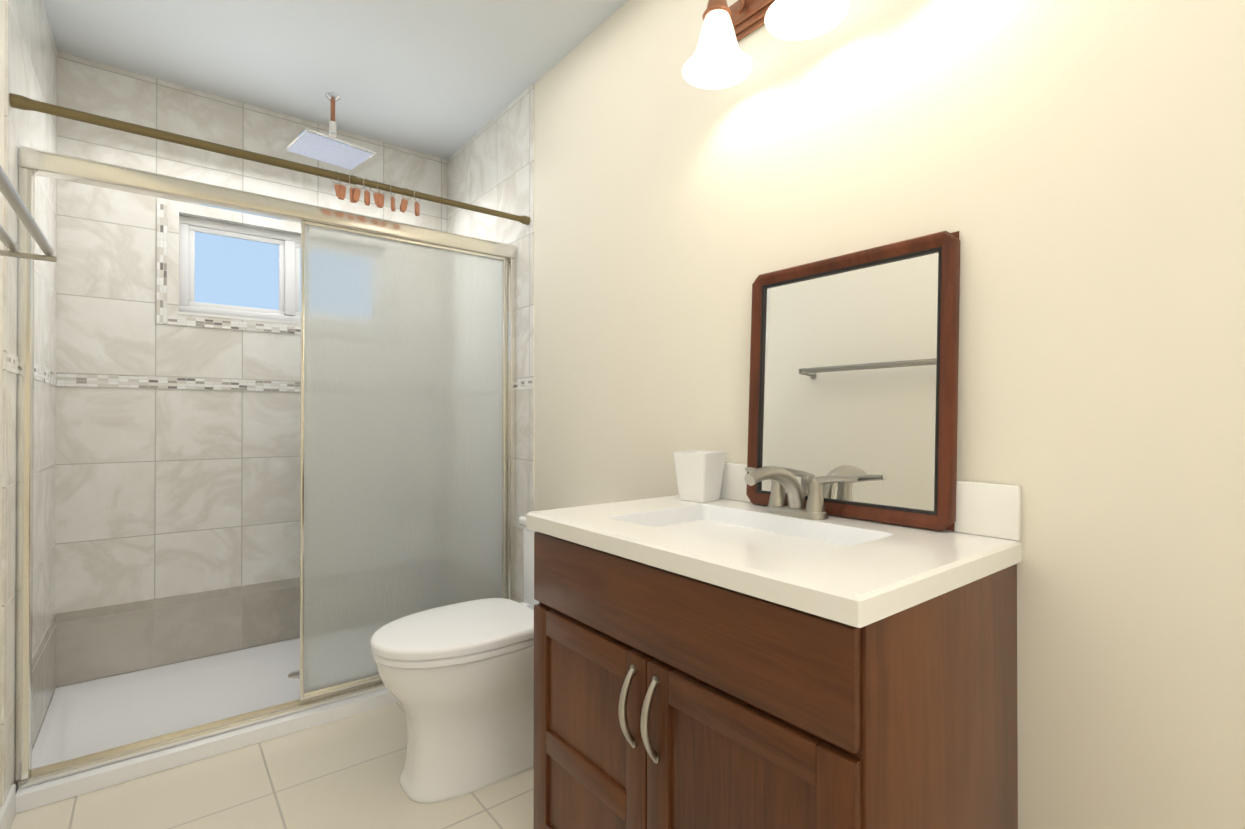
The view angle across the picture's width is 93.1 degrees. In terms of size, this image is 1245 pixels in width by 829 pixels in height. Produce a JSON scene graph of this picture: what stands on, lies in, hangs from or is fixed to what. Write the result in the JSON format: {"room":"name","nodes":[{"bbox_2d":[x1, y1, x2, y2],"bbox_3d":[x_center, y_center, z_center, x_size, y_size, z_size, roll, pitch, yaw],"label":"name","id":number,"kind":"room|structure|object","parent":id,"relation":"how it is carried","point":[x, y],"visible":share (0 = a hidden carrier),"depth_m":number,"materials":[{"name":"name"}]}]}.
{"room":"bathroom","nodes":[
{"label":"bathroom","id":0,"kind":"room"},
{"bbox_2d":[0,0,56,806],"bbox_3d":[-0.974,-0.165,0.627,0.126,2.540,4.420,0,0,-38],"label":"wall","id":1,"kind":"structure","parent":0,"point":[28,58],"depth_m":1.76,"materials":[{"name":"tile"}]},
{"bbox_2d":[0,784,15,828],"bbox_3d":[-0.660,1.060,0.327,0.014,0.084,3.329,0,0,-38],"label":"baseboard","id":2,"kind":"structure","parent":1,"relation":"attached to","point":[7,811],"depth_m":1.57,"materials":[{"name":"white"}]},
{"bbox_2d":[0,165,57,261],"bbox_3d":[-1.142,-0.373,1.043,0.134,0.052,0.772,0,0,-38],"label":"towel rail","id":3,"kind":"object","parent":1,"relation":"attached to","point":[13,199],"visible":1,"depth_m":1.21,"materials":[{"name":"silver metal"}]},
{"bbox_2d":[6,352,61,385],"bbox_3d":[-1.911,-0.138,1.921,0.004,0.050,0.930,0,0,-38],"label":"trim","id":4,"kind":"structure","parent":1,"relation":"attached to","point":[43,374],"depth_m":1.96,"materials":[{"name":"beige tile"}]},
{"bbox_2d":[9,93,530,224],"bbox_3d":[-1.029,-0.814,2.077,1.589,0.098,0.037,0,0,-38],"label":"curtain rod","id":5,"kind":"object","parent":1,"relation":"attached to","point":[17,101],"visible":1,"depth_m":1.96,"materials":[{"name":"gold metal"}]},
{"bbox_2d":[54,51,446,691],"bbox_3d":[-1.635,-0.153,2.843,1.830,2.540,0.120,0,0,-38],"label":"wall","id":6,"kind":"structure","parent":0,"point":[162,493],"depth_m":2.52,"materials":[{"name":"tile"}]},
{"bbox_2d":[17,577,299,784],"bbox_3d":[-1.356,0.922,2.483,1.578,0.286,0.780,0,0,-38],"label":"wall tile","id":7,"kind":"structure","parent":6,"relation":"attached to","point":[78,646],"depth_m":2.49,"materials":[{"name":"beige tile"}]},
{"bbox_2d":[62,203,300,391],"bbox_3d":[-1.596,-0.501,2.795,1.578,0.785,0.005,0,0,-38],"label":"trim","id":8,"kind":"structure","parent":6,"relation":"attached to","point":[77,380],"depth_m":2.52,"materials":[{"name":"tile"}]},
{"bbox_2d":[179,215,300,324],"bbox_3d":[-1.607,-0.652,2.850,0.860,0.442,0.097,0,0,-38],"label":"window","id":9,"kind":"structure","parent":6,"relation":"in","point":[288,312],"depth_m":2.73,"materials":[{"name":"white plastic"}]},
{"bbox_2d":[10,702,533,828],"bbox_3d":[-0.304,1.167,1.147,1.830,0.120,4.420,0,0,-38],"label":"floor","id":10,"kind":"structure","parent":0,"point":[344,773],"depth_m":1.72,"materials":[{"name":"tile"}]},
{"bbox_2d":[16,638,398,813],"bbox_3d":[-1.332,1.090,2.452,1.566,0.047,0.842,0,0,-38],"label":"shower pan","id":11,"kind":"object","parent":10,"relation":"on","point":[88,717],"visible":0.52,"depth_m":2.16,"materials":[{"name":"white plastic"}]},
{"bbox_2d":[370,516,538,802],"bbox_3d":[-0.406,0.744,1.922,0.783,0.735,0.410,0,0,-38],"label":"toilet","id":12,"kind":"object","parent":10,"relation":"on","point":[458,680],"visible":0.71,"depth_m":1.73,"materials":[{"name":"white ceramic"}]},
{"bbox_2d":[526,462,1021,828],"bbox_3d":[0.245,0.611,1.254,0.591,0.991,0.866,0,0,-38],"label":"bathroom vanity","id":13,"kind":"object","parent":10,"relation":"on","point":[733,657],"visible":1,"depth_m":1.00,"materials":[{"name":"brown wood"}]},
{"bbox_2d":[673,450,725,501],"bbox_3d":[0.214,0.170,1.637,0.113,0.132,0.113,0,0,44],"label":"cup","id":14,"kind":"object","parent":13,"relation":"on","point":[699,475],"visible":1,"depth_m":1.60,"materials":[{"name":"white ceramic"}]},
{"bbox_2d":[746,231,959,530],"bbox_3d":[0.501,-0.069,1.371,0.048,0.605,0.515,0,0,-38],"label":"mirror","id":15,"kind":"object","parent":13,"relation":"on","point":[854,358],"visible":0.96,"depth_m":1.32,"materials":[{"name":"brown wood"}]},
{"bbox_2d":[44,0,627,159],"bbox_3d":[-0.304,-1.492,1.161,1.830,0.120,4.420,0,0,-38],"label":"ceiling","id":16,"kind":"structure","parent":0,"point":[445,79],"depth_m":2.31,"materials":[{"name":"paint"}]},
{"bbox_2d":[284,92,375,170],"bbox_3d":[-1.300,-1.294,2.627,0.250,0.261,0.300,0,0,42],"label":"shower head","id":17,"kind":"object","parent":16,"relation":"attached to","point":[331,148],"visible":1,"depth_m":2.62},
{"bbox_2d":[447,0,1244,828],"bbox_3d":[0.365,-0.160,1.681,0.126,2.540,4.420,0,0,-38],"label":"wall","id":18,"kind":"structure","parent":0,"point":[1071,172],"depth_m":1.11,"materials":[{"name":"paint"}]},
{"bbox_2d":[15,146,515,788],"bbox_3d":[-1.115,0.151,2.181,1.577,1.826,0.068,0,0,-38],"label":"shower door frame","id":19,"kind":"object","parent":18,"relation":"attached to","point":[67,168],"visible":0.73,"depth_m":1.83,"materials":[{"name":"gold metal"}]},
{"bbox_2d":[300,220,504,700],"bbox_3d":[-0.843,0.165,2.378,0.810,1.730,0.014,0,0,-38],"label":"shower door","id":20,"kind":"structure","parent":19,"relation":"in","point":[402,441],"depth_m":2.32,"materials":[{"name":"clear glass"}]},
{"bbox_2d":[505,260,505,598],"bbox_3d":[-0.846,0.165,2.411,0.808,1.730,0.014,0,0,-38],"label":"shower door","id":21,"kind":"structure","parent":19,"relation":"in","point":[505,429],"depth_m":2.65,"materials":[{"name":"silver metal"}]},
{"bbox_2d":[515,377,532,389],"bbox_3d":[-0.674,-0.133,2.895,0.004,0.050,0.930,0,0,-38],"label":"trim","id":22,"kind":"structure","parent":18,"relation":"attached to","point":[521,383],"depth_m":2.59,"materials":[{"name":"beige tile"}]},
{"bbox_2d":[682,0,848,88],"bbox_3d":[0.427,-1.020,1.327,0.228,0.263,0.720,0,0,-38],"label":"sconce","id":23,"kind":"object","parent":18,"relation":"attached to","point":[719,59],"visible":1,"depth_m":1.49,"materials":[{"name":"white glass"}]}
]}

